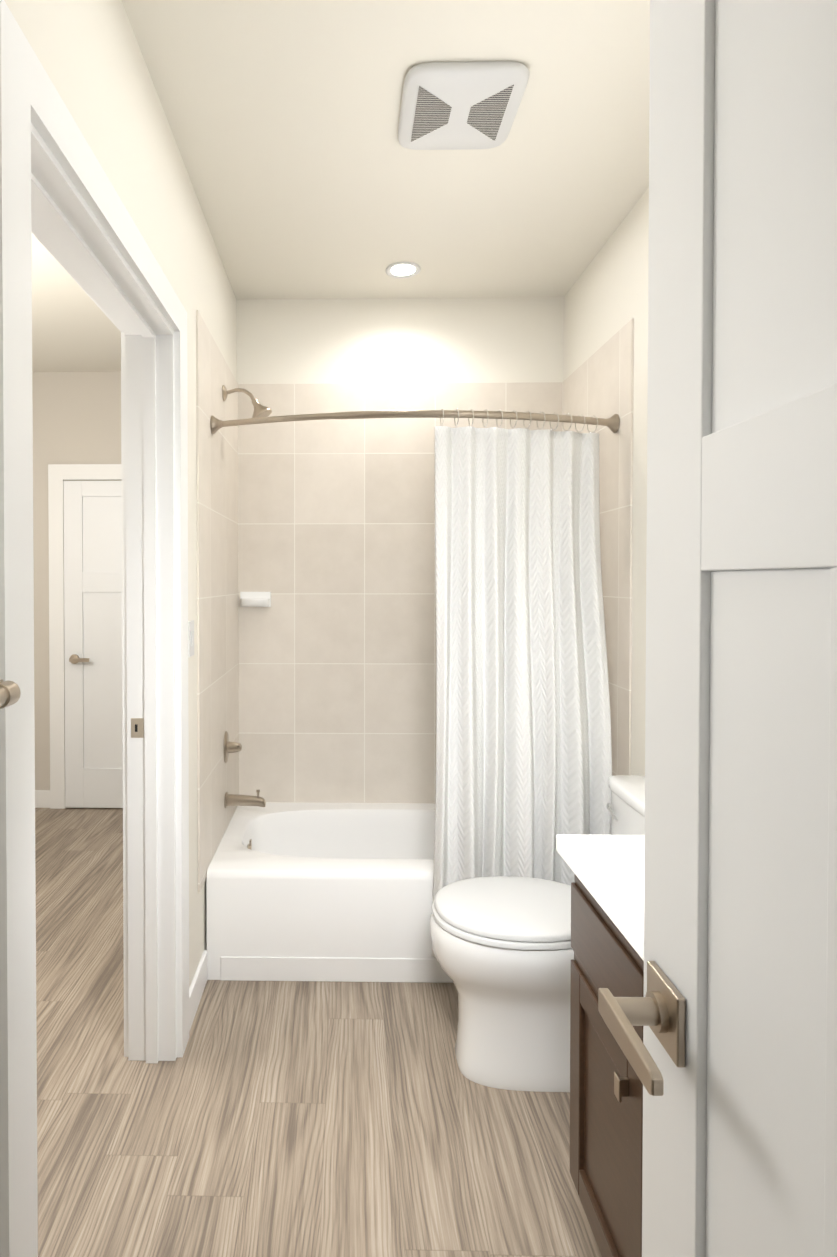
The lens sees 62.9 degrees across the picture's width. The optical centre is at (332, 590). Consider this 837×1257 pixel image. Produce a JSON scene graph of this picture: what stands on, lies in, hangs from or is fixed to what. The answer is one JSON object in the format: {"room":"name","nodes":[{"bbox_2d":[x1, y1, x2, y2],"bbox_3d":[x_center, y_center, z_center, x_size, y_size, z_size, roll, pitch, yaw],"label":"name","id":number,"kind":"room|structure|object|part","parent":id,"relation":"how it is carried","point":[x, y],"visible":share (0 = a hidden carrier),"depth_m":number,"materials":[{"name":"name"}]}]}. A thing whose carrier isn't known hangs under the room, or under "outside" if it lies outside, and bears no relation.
{"room":"bathroom","nodes":[
{"label":"bathroom","id":0,"kind":"room"},
{"bbox_2d":[0,679,20,708],"bbox_3d":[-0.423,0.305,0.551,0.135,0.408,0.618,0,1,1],"label":"door handle","id":1,"kind":"object","parent":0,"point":[10,692],"visible":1,"depth_m":0.83,"materials":[{"name":"silver metal"}]},
{"bbox_2d":[32,371,120,789],"bbox_3d":[-1.536,-0.003,4.308,1.940,2.730,0.140,0,1,1],"label":"wall","id":2,"kind":"structure","parent":0,"point":[76,417],"depth_m":4.23,"materials":[{"name":"beige paint"}]},
{"bbox_2d":[35,790,83,807],"bbox_3d":[-1.483,1.308,4.249,1.770,0.110,0.013,0,1,1],"label":"baseboard","id":3,"kind":"structure","parent":2,"relation":"attached to","point":[42,797],"depth_m":4.25,"materials":[{"name":"white paint"}]},
{"bbox_2d":[48,464,120,808],"bbox_3d":[-1.253,0.289,4.221,1.030,2.150,0.018,0,1,1],"label":"door frame","id":4,"kind":"structure","parent":2,"relation":"attached to","point":[58,474],"depth_m":4.22,"materials":[{"name":"white paint"}]},
{"bbox_2d":[63,481,122,807],"bbox_3d":[-1.253,0.336,4.187,0.830,2.033,0.088,0,1,1],"label":"room door","id":5,"kind":"structure","parent":2,"relation":"in","point":[93,639],"depth_m":4.21,"materials":[{"name":"white paint"}]},
{"bbox_3d":[-1.563,0.424,4.179,0.140,0.060,0.058,0,1,1],"label":"handle","id":6,"kind":"part","parent":5,"relation":"part of","materials":[{"name":"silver metal"}]},
{"bbox_2d":[4,0,236,987],"bbox_3d":[-0.558,0.047,0.801,0.140,2.730,5.000,0,1,1],"label":"wall","id":7,"kind":"structure","parent":0,"point":[88,53],"depth_m":1.75,"materials":[{"name":"white paint"}]},
{"bbox_2d":[0,0,188,1256],"bbox_3d":[-0.545,0.278,1.534,0.176,2.249,1.130,0,1,1],"label":"door frame","id":8,"kind":"structure","parent":7,"relation":"attached to","point":[29,93],"depth_m":1.53,"materials":[{"name":"white paint"}]},
{"bbox_2d":[131,718,143,737],"bbox_3d":[-0.576,0.404,1.995,0.038,0.058,0.002,0,1,1],"label":"strike plate","id":9,"kind":"object","parent":8,"relation":"attached to","point":[137,727],"visible":1,"depth_m":1.99,"materials":[{"name":"beige metal"}]},
{"bbox_2d":[188,620,193,656],"bbox_3d":[-0.457,0.155,2.198,0.010,0.115,0.075,0,1,1],"label":"light switch","id":10,"kind":"object","parent":7,"relation":"attached to","point":[190,638],"visible":0.9,"depth_m":2.18,"materials":[{"name":"white plastic"}]},
{"bbox_2d":[189,950,206,1031],"bbox_3d":[-0.455,1.337,2.264,0.014,0.110,0.300,0,1,1],"label":"baseboard","id":11,"kind":"structure","parent":7,"relation":"attached to","point":[199,980],"depth_m":2.26,"materials":[{"name":"white paint"}]},
{"bbox_2d":[196,310,238,891],"bbox_3d":[-0.450,0.035,2.729,0.008,1.980,0.860,0,1,1],"label":"wall tile","id":12,"kind":"structure","parent":7,"relation":"attached to","point":[217,611],"depth_m":2.59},
{"bbox_2d":[224,731,241,762],"bbox_3d":[-0.406,0.649,2.795,0.075,0.132,0.120,0,1,1],"label":"tub valve","id":13,"kind":"object","parent":12,"relation":"attached to","point":[231,747],"visible":1,"depth_m":2.79,"materials":[{"name":"silver metal"}]},
{"bbox_2d":[224,790,265,807],"bbox_3d":[-0.361,0.863,2.809,0.165,0.072,0.060,0,1,1],"label":"tub spout","id":14,"kind":"object","parent":12,"relation":"attached to","point":[238,800],"visible":0.98,"depth_m":2.79,"materials":[{"name":"silver metal"}]},
{"bbox_2d":[222,385,271,417],"bbox_3d":[-0.345,-0.764,2.756,0.198,0.148,0.092,0,1,1],"label":"shower head","id":15,"kind":"object","parent":12,"relation":"attached to","point":[260,410],"visible":0.94,"depth_m":2.74},
{"bbox_2d":[210,408,619,960],"bbox_3d":[0.296,0.310,2.427,1.495,1.919,0.251,0,1,1],"label":"shower curtain","id":16,"kind":"object","parent":12,"relation":"attached to","point":[523,749],"visible":0.81,"depth_m":2.36,"materials":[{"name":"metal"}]},
{"bbox_3d":[0.297,-0.616,2.439,1.495,0.068,0.200,0,1,1],"label":"rod","id":17,"kind":"part","parent":16,"relation":"part of","materials":[{"name":"silver metal"}]},
{"bbox_2d":[35,808,601,1256],"bbox_3d":[-0.695,1.456,1.283,3.730,0.100,6.200,0,1,1],"label":"floor","id":18,"kind":"structure","parent":0,"point":[313,1120],"depth_m":1.78,"materials":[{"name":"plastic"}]},
{"bbox_2d":[206,803,452,982],"bbox_3d":[0.302,1.183,2.775,1.490,0.402,0.755,0,1,1],"label":"bathtub","id":19,"kind":"object","parent":18,"relation":"on","point":[336,892],"visible":0.62,"depth_m":2.41,"materials":[{"name":"white ceramic"}]},
{"bbox_2d":[430,775,644,1091],"bbox_3d":[0.662,0.995,1.998,0.742,0.801,0.406,0,1,1],"label":"toilet","id":20,"kind":"object","parent":18,"relation":"on","point":[503,950],"visible":0.52,"depth_m":1.90,"materials":[{"name":"white ceramic"}]},
{"bbox_3d":[0.546,0.953,2.000,0.500,0.020,0.374,0,1,1],"label":"seat","id":21,"kind":"part","parent":20,"relation":"part of","materials":[{"name":"white plastic"}]},
{"bbox_3d":[0.550,0.930,1.999,0.495,0.024,0.370,0,1,1],"label":"lid","id":22,"kind":"part","parent":20,"relation":"part of","materials":[{"name":"white plastic"}]},
{"bbox_3d":[0.868,0.683,2.093,0.023,0.031,0.087,0,1,1],"label":"flush handle","id":23,"kind":"part","parent":20,"relation":"part of","materials":[{"name":"silver metal"}]},
{"bbox_3d":[0.951,0.612,1.988,0.165,0.035,0.406,0,1,1],"label":"tank lid","id":24,"kind":"part","parent":20,"relation":"part of","materials":[{"name":"white ceramic"}]},
{"bbox_3d":[0.955,0.793,1.990,0.153,0.325,0.390,0,1,1],"label":"tank","id":25,"kind":"part","parent":20,"relation":"part of","materials":[{"name":"white ceramic"}]},
{"bbox_2d":[556,835,644,1256],"bbox_3d":[0.750,0.897,1.086,0.550,1.022,0.752,0,1,1],"label":"bathroom vanity","id":26,"kind":"object","parent":18,"relation":"on","point":[606,1084],"visible":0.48,"depth_m":1.27,"materials":[{"name":"brown wood"}]},
{"bbox_2d":[556,835,644,960],"bbox_3d":[0.750,0.498,1.080,0.550,0.136,0.752,0,1,1],"label":"countertop","id":27,"kind":"structure","parent":26,"relation":"on","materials":[{"name":"white stone"}]},
{"bbox_2d":[31,0,649,371],"bbox_3d":[-0.695,-1.374,1.243,3.730,0.100,6.200,0,1,1],"label":"ceiling","id":28,"kind":"structure","parent":0,"point":[310,176],"depth_m":2.07,"materials":[{"name":"beige paint"}]},
{"bbox_2d":[385,262,420,277],"bbox_3d":[0.296,-1.343,2.836,0.148,0.006,0.148,0,1,1],"label":"recessed light","id":29,"kind":"object","parent":28,"relation":"in","point":[403,269],"visible":1,"depth_m":2.83,"materials":[{"name":"white glass"}]},
{"bbox_2d":[398,61,528,149],"bbox_3d":[0.348,-1.319,1.858,0.323,0.027,0.325,0,1,1],"label":"ceiling vent","id":30,"kind":"object","parent":28,"relation":"in","point":[458,105],"visible":0.96,"depth_m":1.82,"materials":[{"name":"white plastic"}]},
{"bbox_2d":[411,85,513,141],"bbox_3d":[0.348,-1.306,1.858,0.244,0.001,0.224,0,1,1],"label":"grille","id":31,"kind":"object","parent":30,"relation":"attached to","point":[439,113],"depth_m":1.85,"materials":[{"name":"white plastic"}]},
{"bbox_2d":[236,297,563,383],"bbox_3d":[0.380,0.013,3.214,1.650,2.730,0.140,0,1,1],"label":"wall","id":32,"kind":"structure","parent":0,"point":[411,340],"depth_m":3.13,"materials":[{"name":"white paint"}]},
{"bbox_2d":[238,382,561,803],"bbox_3d":[0.309,0.029,3.142,1.494,1.980,0.008,0,1,1],"label":"wall tile","id":33,"kind":"structure","parent":32,"relation":"attached to","point":[337,638],"depth_m":3.14,"materials":[{"name":"beige tile"}]},
{"bbox_2d":[240,592,270,606],"bbox_3d":[-0.357,0.040,3.106,0.140,0.070,0.086,0,1,1],"label":"shelf","id":34,"kind":"object","parent":33,"relation":"attached to","point":[255,599],"visible":1,"depth_m":3.12,"materials":[{"name":"white ceramic"}]},
{"bbox_2d":[563,188,648,775],"bbox_3d":[1.091,0.049,0.702,0.140,2.730,4.860,0,1,1],"label":"wall","id":35,"kind":"structure","parent":0,"point":[605,297],"depth_m":2.36,"materials":[{"name":"white paint"}]},
{"bbox_2d":[562,318,633,775],"bbox_3d":[1.053,0.035,2.752,0.008,1.980,0.760,0,1,1],"label":"wall tile","id":36,"kind":"structure","parent":35,"relation":"attached to","point":[598,383],"depth_m":2.50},
{"bbox_3d":[0.698,0.059,-0.031,0.620,2.730,0.120,0,1,1],"label":"wall","id":37,"kind":"structure","parent":0,"visible":0},
{"bbox_2d":[642,0,836,1256],"bbox_3d":[0.358,0.335,0.415,0.035,2.142,0.678,0,1,1],"label":"entry door","id":38,"kind":"structure","parent":37,"relation":"in","point":[739,1155],"depth_m":0.58,"materials":[{"name":"white paint"}]},
{"bbox_2d":[647,961,685,1066],"bbox_3d":[0.341,0.431,0.693,0.008,0.068,0.068,0,1,1],"label":"rose","id":39,"kind":"object","parent":38,"relation":"attached to","point":[672,1040],"visible":0.75,"depth_m":0.67,"materials":[{"name":"silver metal"}]},
{"bbox_2d":[615,990,669,1032],"bbox_3d":[0.311,0.431,0.694,0.051,0.037,0.037,0,1,1],"label":"door handle","id":40,"kind":"object","parent":39,"relation":"attached to","point":[650,1009],"depth_m":0.68,"materials":[{"name":"silver metal"}]},
{"bbox_2d":[598,988,663,1095],"bbox_3d":[0.284,0.432,0.651,0.011,0.027,0.126,0,1,1],"label":"lever","id":41,"kind":"object","parent":40,"relation":"attached to","point":[631,1045],"depth_m":0.64,"materials":[{"name":"silver metal"}]}
]}

